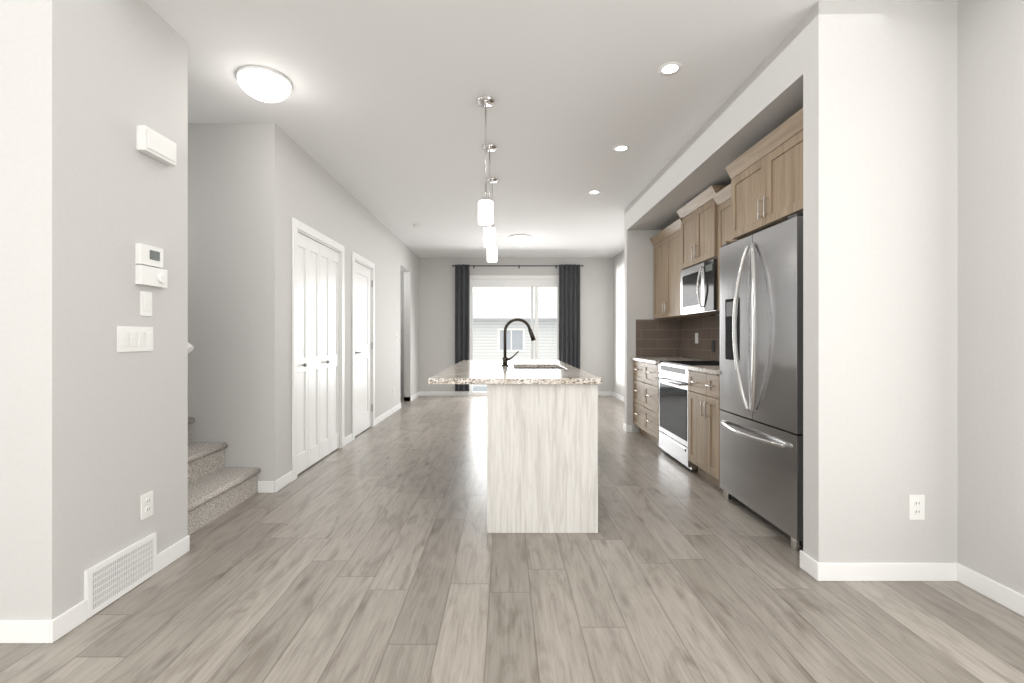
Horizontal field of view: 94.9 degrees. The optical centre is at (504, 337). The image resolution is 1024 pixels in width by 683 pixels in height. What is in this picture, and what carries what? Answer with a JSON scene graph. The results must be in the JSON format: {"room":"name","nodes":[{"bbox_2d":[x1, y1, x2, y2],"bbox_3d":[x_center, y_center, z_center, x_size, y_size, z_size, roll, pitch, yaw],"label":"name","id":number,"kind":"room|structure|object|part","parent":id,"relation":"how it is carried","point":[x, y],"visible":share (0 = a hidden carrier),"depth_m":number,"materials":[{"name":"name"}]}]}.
{"room":"kitchen","nodes":[
{"label":"kitchen","id":0,"kind":"room"},
{"bbox_2d":[0,0,187,619],"bbox_3d":[-3.158,-0.225,2.160,2.885,2.750,0.760,0,0,0],"label":"wall","id":1,"kind":"structure","parent":0,"point":[93,435],"depth_m":1.92,"materials":[{"name":"paint"}]},
{"bbox_2d":[0,613,63,642],"bbox_3d":[-3.076,1.107,1.772,2.747,0.085,0.015,0,0,0],"label":"baseboard","id":2,"kind":"structure","parent":1,"relation":"attached to","point":[11,631],"depth_m":1.77,"materials":[{"name":"white wood"}]},
{"bbox_2d":[84,533,156,618],"bbox_3d":[-1.708,1.048,2.105,0.014,0.196,0.380,0,0,0],"label":"air vent","id":3,"kind":"object","parent":1,"relation":"in","point":[111,579],"visible":0.98,"depth_m":2.08,"materials":[{"name":"white metal"}]},
{"bbox_2d":[117,326,152,351],"bbox_3d":[-1.709,0.005,2.167,0.013,0.114,0.205,0,0,0],"label":"switch plate","id":4,"kind":"object","parent":1,"relation":"attached to","point":[132,339],"depth_m":2.16,"materials":[{"name":"white plastic"}]},
{"bbox_2d":[140,291,151,315],"bbox_3d":[-1.709,-0.163,2.243,0.013,0.115,0.070,0,0,0],"label":"switch plate","id":5,"kind":"object","parent":1,"relation":"attached to","point":[145,297],"depth_m":2.23,"materials":[{"name":"white plastic"}]},
{"bbox_2d":[141,491,152,519],"bbox_3d":[-1.710,0.800,2.248,0.010,0.116,0.072,0,0,0],"label":"electrical outlet plate","id":6,"kind":"object","parent":1,"relation":"attached to","point":[146,505],"depth_m":2.24,"materials":[{"name":"white plastic"}]},
{"bbox_2d":[135,243,166,287],"bbox_3d":[-1.695,-0.345,2.265,0.040,0.190,0.170,0,0,0],"label":"thermostat","id":7,"kind":"object","parent":1,"relation":"attached to","point":[148,270],"visible":0.98,"depth_m":2.23,"materials":[{"name":"white plastic"}]},
{"bbox_2d":[136,125,175,165],"bbox_3d":[-1.692,-0.932,2.290,0.047,0.115,0.210,0,0,0],"label":"door chime","id":8,"kind":"object","parent":1,"relation":"attached to","point":[150,142],"visible":1,"depth_m":2.25,"materials":[{"name":"white plastic"}]},
{"bbox_2d":[188,343,193,352],"bbox_3d":[-2.518,-0.516,2.583,1.593,1.200,0.083,0,0,0],"label":"handrail","id":9,"kind":"object","parent":1,"relation":"attached to","point":[190,347],"depth_m":2.59,"materials":[{"name":"white wood"}]},
{"bbox_2d":[188,123,281,491],"bbox_3d":[-3.158,-0.225,3.560,2.885,2.750,0.120,0,0,0],"label":"wall","id":10,"kind":"structure","parent":0,"point":[235,284],"depth_m":3.50,"materials":[{"name":"paint"}]},
{"bbox_2d":[282,130,418,475],"bbox_3d":[-1.775,-0.225,6.495,0.120,2.750,5.750,0,0,0],"label":"wall","id":11,"kind":"structure","parent":0,"point":[316,196],"depth_m":5.22,"materials":[{"name":"paint"}]},
{"bbox_2d":[268,471,292,492],"bbox_3d":[-1.710,1.107,3.634,0.015,0.085,0.292,0,0,0],"label":"baseboard","id":12,"kind":"structure","parent":11,"relation":"attached to","point":[273,486],"depth_m":3.57,"materials":[{"name":"white wood"}]},
{"bbox_2d":[297,232,338,474],"bbox_3d":[-1.724,0.127,4.380,0.077,2.022,1.028,0,0,0],"label":"closet door","id":13,"kind":"structure","parent":11,"relation":"in","point":[317,351],"depth_m":4.33,"materials":[{"name":"white wood"}]},
{"bbox_2d":[292,217,374,480],"bbox_3d":[-1.767,0.090,4.960,0.136,2.120,2.360,0,0,0],"label":"door frame","id":14,"kind":"structure","parent":11,"relation":"attached to","point":[309,232],"depth_m":4.90,"materials":[{"name":"white wood"}]},
{"bbox_2d":[345,433,351,445],"bbox_3d":[-1.709,1.107,5.115,0.012,0.085,0.270,0,0,0],"label":"baseboard","id":15,"kind":"structure","parent":11,"relation":"attached to","point":[348,439],"depth_m":5.11,"materials":[{"name":"white wood"}]},
{"bbox_2d":[355,262,372,435],"bbox_3d":[-1.716,0.127,5.699,0.095,2.022,0.729,0,0,0],"label":"door","id":16,"kind":"structure","parent":11,"relation":"in","point":[362,348],"depth_m":5.73,"materials":[{"name":"white wood"}]},
{"bbox_2d":[375,403,400,424],"bbox_3d":[-1.710,1.107,6.925,0.015,0.085,1.570,0,0,0],"label":"baseboard","id":17,"kind":"structure","parent":11,"relation":"attached to","point":[397,407],"depth_m":6.81,"materials":[{"name":"white wood"}]},
{"bbox_2d":[408,391,419,400],"bbox_3d":[-1.709,1.107,8.930,0.018,0.085,0.820,0,0,0],"label":"baseboard","id":18,"kind":"structure","parent":11,"relation":"attached to","point":[417,394],"depth_m":8.85,"materials":[{"name":"white wood"}]},
{"bbox_2d":[400,258,612,395],"bbox_3d":[-0.525,-0.225,9.430,5.350,2.750,0.120,0,0,0],"label":"wall","id":19,"kind":"structure","parent":0,"point":[436,315],"depth_m":9.37,"materials":[{"name":"paint"}]},
{"bbox_2d":[420,391,465,394],"bbox_3d":[-1.242,1.107,9.364,0.945,0.085,0.012,0,0,0],"label":"baseboard","id":20,"kind":"structure","parent":19,"relation":"attached to","point":[421,392],"depth_m":9.36,"materials":[{"name":"white wood"}]},
{"bbox_2d":[467,275,558,395],"bbox_3d":[0.200,-0.048,9.407,1.930,2.395,0.106,0,0,0],"label":"window","id":21,"kind":"structure","parent":19,"relation":"in","point":[531,281],"depth_m":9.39,"materials":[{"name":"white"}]},
{"bbox_2d":[452,264,582,390],"bbox_3d":[0.250,-0.203,9.301,2.584,2.505,0.135,0,0,0],"label":"curtains","id":22,"kind":"object","parent":19,"relation":"attached to","point":[569,314],"visible":0.88,"depth_m":9.27,"materials":[{"name":"fabric"}]},
{"bbox_2d":[598,391,611,394],"bbox_3d":[1.645,1.107,9.364,0.950,0.085,0.012,0,0,0],"label":"baseboard","id":23,"kind":"structure","parent":19,"relation":"attached to","point":[599,392],"depth_m":9.36,"materials":[{"name":"white wood"}]},
{"bbox_2d":[0,396,1023,682],"bbox_3d":[-1.165,1.200,3.145,6.870,0.100,12.690,0,0,0],"label":"floor","id":24,"kind":"structure","parent":0,"point":[378,554],"depth_m":2.07,"materials":[{"name":"brown wood"}]},
{"bbox_2d":[188,417,260,534],"bbox_3d":[-2.607,0.589,3.020,1.586,1.122,0.948,0,0,0],"label":"stairs","id":25,"kind":"structure","parent":24,"relation":"on","point":[216,488],"depth_m":3.18,"materials":[{"name":"carpet"}]},
{"bbox_2d":[428,318,602,532],"bbox_3d":[0.060,0.492,3.865,1.014,1.317,2.270,0,0,0],"label":"kitchen island","id":26,"kind":"object","parent":24,"relation":"on","point":[542,446],"visible":1,"depth_m":2.77,"materials":[{"name":"wood"}]},
{"bbox_2d":[501,318,535,366],"bbox_3d":[0.114,0.034,3.940,0.288,0.402,0.060,0,0,0],"label":"faucet","id":27,"kind":"object","parent":26,"relation":"on","point":[505,359],"depth_m":3.93,"materials":[{"name":"brown metal"}]},
{"bbox_2d":[631,357,708,445],"bbox_3d":[1.830,0.693,5.265,0.610,0.915,0.940,0,0,0],"label":"base cabinet","id":28,"kind":"object","parent":24,"relation":"on","point":[645,398],"visible":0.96,"depth_m":5.21,"materials":[{"name":"brown wood"}]},
{"bbox_2d":[654,361,719,469],"bbox_3d":[1.819,0.681,4.400,0.631,0.898,0.776,0,0,0],"label":"range","id":29,"kind":"object","parent":24,"relation":"on","point":[672,378],"visible":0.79,"depth_m":4.33,"materials":[{"name":"silver metal"}]},
{"bbox_2d":[685,366,723,490],"bbox_3d":[1.830,0.693,3.715,0.610,0.915,0.580,0,0,0],"label":"base cabinet","id":30,"kind":"object","parent":24,"relation":"on","point":[704,409],"visible":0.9,"depth_m":3.67,"materials":[{"name":"brown wood"}]},
{"bbox_2d":[720,213,802,550],"bbox_3d":[1.812,0.240,2.955,0.657,1.820,0.902,0,0,0],"label":"fridge","id":31,"kind":"object","parent":24,"relation":"on","point":[761,373],"visible":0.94,"depth_m":2.81,"materials":[{"name":"grey metal"}]},
{"bbox_2d":[143,0,958,257],"bbox_3d":[-1.165,-1.650,3.145,6.870,0.100,12.690,0,0,0],"label":"ceiling","id":32,"kind":"structure","parent":0,"point":[378,112],"depth_m":3.08,"materials":[{"name":"paint"}]},
{"bbox_2d":[236,66,291,102],"bbox_3d":[-1.490,-1.530,2.915,0.312,0.139,0.312,0,0,0],"label":"dome lamp","id":33,"kind":"object","parent":32,"relation":"attached to","point":[264,84],"visible":1,"depth_m":2.83,"materials":[{"name":"white glass"}]},
{"bbox_2d":[413,224,422,227],"bbox_3d":[-1.230,-1.581,6.650,0.132,0.037,0.132,0,0,0],"label":"smoke detector","id":34,"kind":"object","parent":32,"relation":"attached to","point":[418,225],"visible":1,"depth_m":6.61,"materials":[{"name":"white plastic"}]},
{"bbox_2d":[476,96,494,224],"bbox_3d":[-0.130,-1.185,3.170,0.128,0.829,0.128,0,0,0],"label":"pendant light","id":35,"kind":"object","parent":32,"relation":"hanging from","point":[485,209],"visible":0.98,"depth_m":3.14,"materials":[{"name":"white glass"}]},
{"bbox_3d":[-0.130,-0.844,3.170,0.100,0.148,0.100,0,0,0],"label":"lamp shade","id":36,"kind":"part","parent":35,"relation":"part of","materials":[{"name":"white glass"}]},
{"bbox_2d":[482,144,496,246],"bbox_3d":[-0.130,-1.185,3.940,0.128,0.829,0.128,0,0,0],"label":"pendant light","id":37,"kind":"object","parent":32,"relation":"hanging from","point":[489,235],"visible":0.92,"depth_m":3.90,"materials":[{"name":"silver metal"}]},
{"bbox_3d":[-0.130,-0.844,3.940,0.100,0.148,0.100,0,0,0],"label":"lamp shade","id":38,"kind":"part","parent":37,"relation":"part of","materials":[{"name":"white glass"}]},
{"bbox_2d":[487,178,497,261],"bbox_3d":[-0.130,-1.185,4.750,0.128,0.829,0.128,0,0,0],"label":"pendant light","id":39,"kind":"object","parent":32,"relation":"hanging from","point":[491,254],"visible":0.71,"depth_m":4.71,"materials":[{"name":"white glass"}]},
{"bbox_3d":[-0.130,-0.844,4.750,0.100,0.148,0.100,0,0,0],"label":"lamp shade","id":40,"kind":"part","parent":39,"relation":"part of","materials":[{"name":"white glass"}]},
{"bbox_2d":[508,235,531,246],"bbox_3d":[0.240,-1.519,7.450,0.372,0.159,0.372,0,0,0],"label":"dome lamp","id":41,"kind":"object","parent":32,"relation":"attached to","point":[520,240],"visible":1,"depth_m":7.33,"materials":[{"name":"white glass"}]},
{"bbox_2d":[588,190,600,193],"bbox_3d":[0.980,-1.597,5.150,0.136,0.006,0.136,0,0,0],"label":"recessed light","id":42,"kind":"object","parent":32,"relation":"in","point":[594,192],"visible":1,"depth_m":5.15,"materials":[{"name":"white"}]},
{"bbox_2d":[613,145,629,151],"bbox_3d":[0.980,-1.597,3.960,0.136,0.006,0.136,0,0,0],"label":"recessed light","id":43,"kind":"object","parent":32,"relation":"in","point":[620,148],"visible":1,"depth_m":3.96,"materials":[{"name":"white"}]},
{"bbox_2d":[658,62,681,75],"bbox_3d":[0.980,-1.597,2.790,0.136,0.006,0.136,0,0,0],"label":"recessed light","id":44,"kind":"object","parent":32,"relation":"in","point":[667,69],"visible":1,"depth_m":2.79,"materials":[{"name":"white"}]},
{"bbox_2d":[624,1,957,562],"bbox_3d":[1.820,-0.225,4.049,0.660,2.750,3.632,0,0,0],"label":"wall","id":45,"kind":"structure","parent":0,"point":[870,88],"depth_m":2.23,"materials":[{"name":"paint"}]},
{"bbox_2d":[623,423,631,430],"bbox_3d":[1.799,1.107,5.872,0.642,0.085,0.015,0,0,0],"label":"baseboard","id":46,"kind":"structure","parent":45,"relation":"attached to","point":[625,427],"depth_m":5.74,"materials":[{"name":"white wood"}]},
{"bbox_2d":[808,555,957,580],"bbox_3d":[1.799,1.107,2.229,0.642,0.085,0.015,0,0,0],"label":"baseboard","id":47,"kind":"structure","parent":45,"relation":"attached to","point":[821,571],"depth_m":2.22,"materials":[{"name":"white wood"}]},
{"bbox_2d":[909,495,924,519],"bbox_3d":[1.953,0.803,2.228,0.072,0.116,0.010,0,0,0],"label":"outlet","id":48,"kind":"object","parent":45,"relation":"attached to","point":[916,507],"visible":1,"depth_m":2.23,"materials":[{"name":"white plastic"}]},
{"bbox_2d":[613,0,1023,594],"bbox_3d":[2.210,-0.225,3.145,0.120,2.750,12.690,0,0,0],"label":"wall","id":49,"kind":"structure","parent":0,"point":[990,289],"depth_m":2.08,"materials":[{"name":"paint"}]},
{"bbox_2d":[612,391,623,401],"bbox_3d":[2.143,1.107,7.617,0.015,0.085,3.505,0,0,0],"label":"baseboard","id":50,"kind":"structure","parent":49,"relation":"attached to","point":[614,394],"depth_m":8.86,"materials":[{"name":"white"}]},
{"bbox_2d":[636,315,719,360],"bbox_3d":[1.875,0.003,4.588,0.550,0.457,2.325,0,0,0],"label":"backsplash","id":51,"kind":"structure","parent":49,"relation":"attached to","point":[697,338],"depth_m":5.74,"materials":[{"name":"tile"}]},
{"bbox_2d":[650,218,714,318],"bbox_3d":[1.955,-0.720,5.242,0.379,0.980,0.985,0,0,0],"label":"upper cabinet","id":52,"kind":"object","parent":49,"relation":"attached to","point":[666,243],"visible":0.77,"depth_m":5.23,"materials":[{"name":"brown wood"}]},
{"bbox_2d":[677,185,727,269],"bbox_3d":[1.945,-0.993,4.378,0.399,0.595,0.815,0,0,0],"label":"upper cabinet","id":53,"kind":"object","parent":49,"relation":"attached to","point":[698,214],"visible":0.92,"depth_m":4.32,"materials":[{"name":"brown wood"}]},
{"bbox_2d":[681,258,719,314],"bbox_3d":[1.936,-0.460,4.400,0.409,0.450,0.762,0,0,0],"label":"microwave","id":54,"kind":"object","parent":53,"relation":"attached to","point":[699,289],"visible":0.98,"depth_m":4.27,"materials":[{"name":"silver metal"}]},
{"bbox_2d":[712,184,737,310],"bbox_3d":[1.955,-0.720,3.692,0.379,0.980,0.625,0,0,0],"label":"upper cabinet","id":55,"kind":"object","parent":49,"relation":"attached to","point":[722,198],"visible":0.06,"depth_m":3.90,"materials":[{"name":"brown wood"}]},
{"bbox_2d":[725,108,802,239],"bbox_3d":[1.870,-0.973,2.933,0.549,0.525,0.955,0,0,0],"label":"upper cabinet","id":56,"kind":"object","parent":49,"relation":"attached to","point":[765,173],"visible":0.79,"depth_m":2.91,"materials":[{"name":"brown wood"}]},
{"bbox_2d":[956,563,1023,616],"bbox_3d":[2.143,1.107,-0.408,0.015,0.085,5.283,0,0,0],"label":"baseboard","id":57,"kind":"structure","parent":49,"relation":"attached to","point":[1001,594],"depth_m":2.07,"materials":[{"name":"white wood"}]},
{"label":"outside","id":58,"kind":"structure","parent":0,"visible":0},
{"bbox_2d":[473,386,486,391],"bbox_3d":[0.500,1.315,10.735,5.000,0.170,2.470,0,0,0],"label":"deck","id":59,"kind":"object","parent":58,"point":[480,388],"depth_m":11.45,"materials":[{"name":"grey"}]}
]}

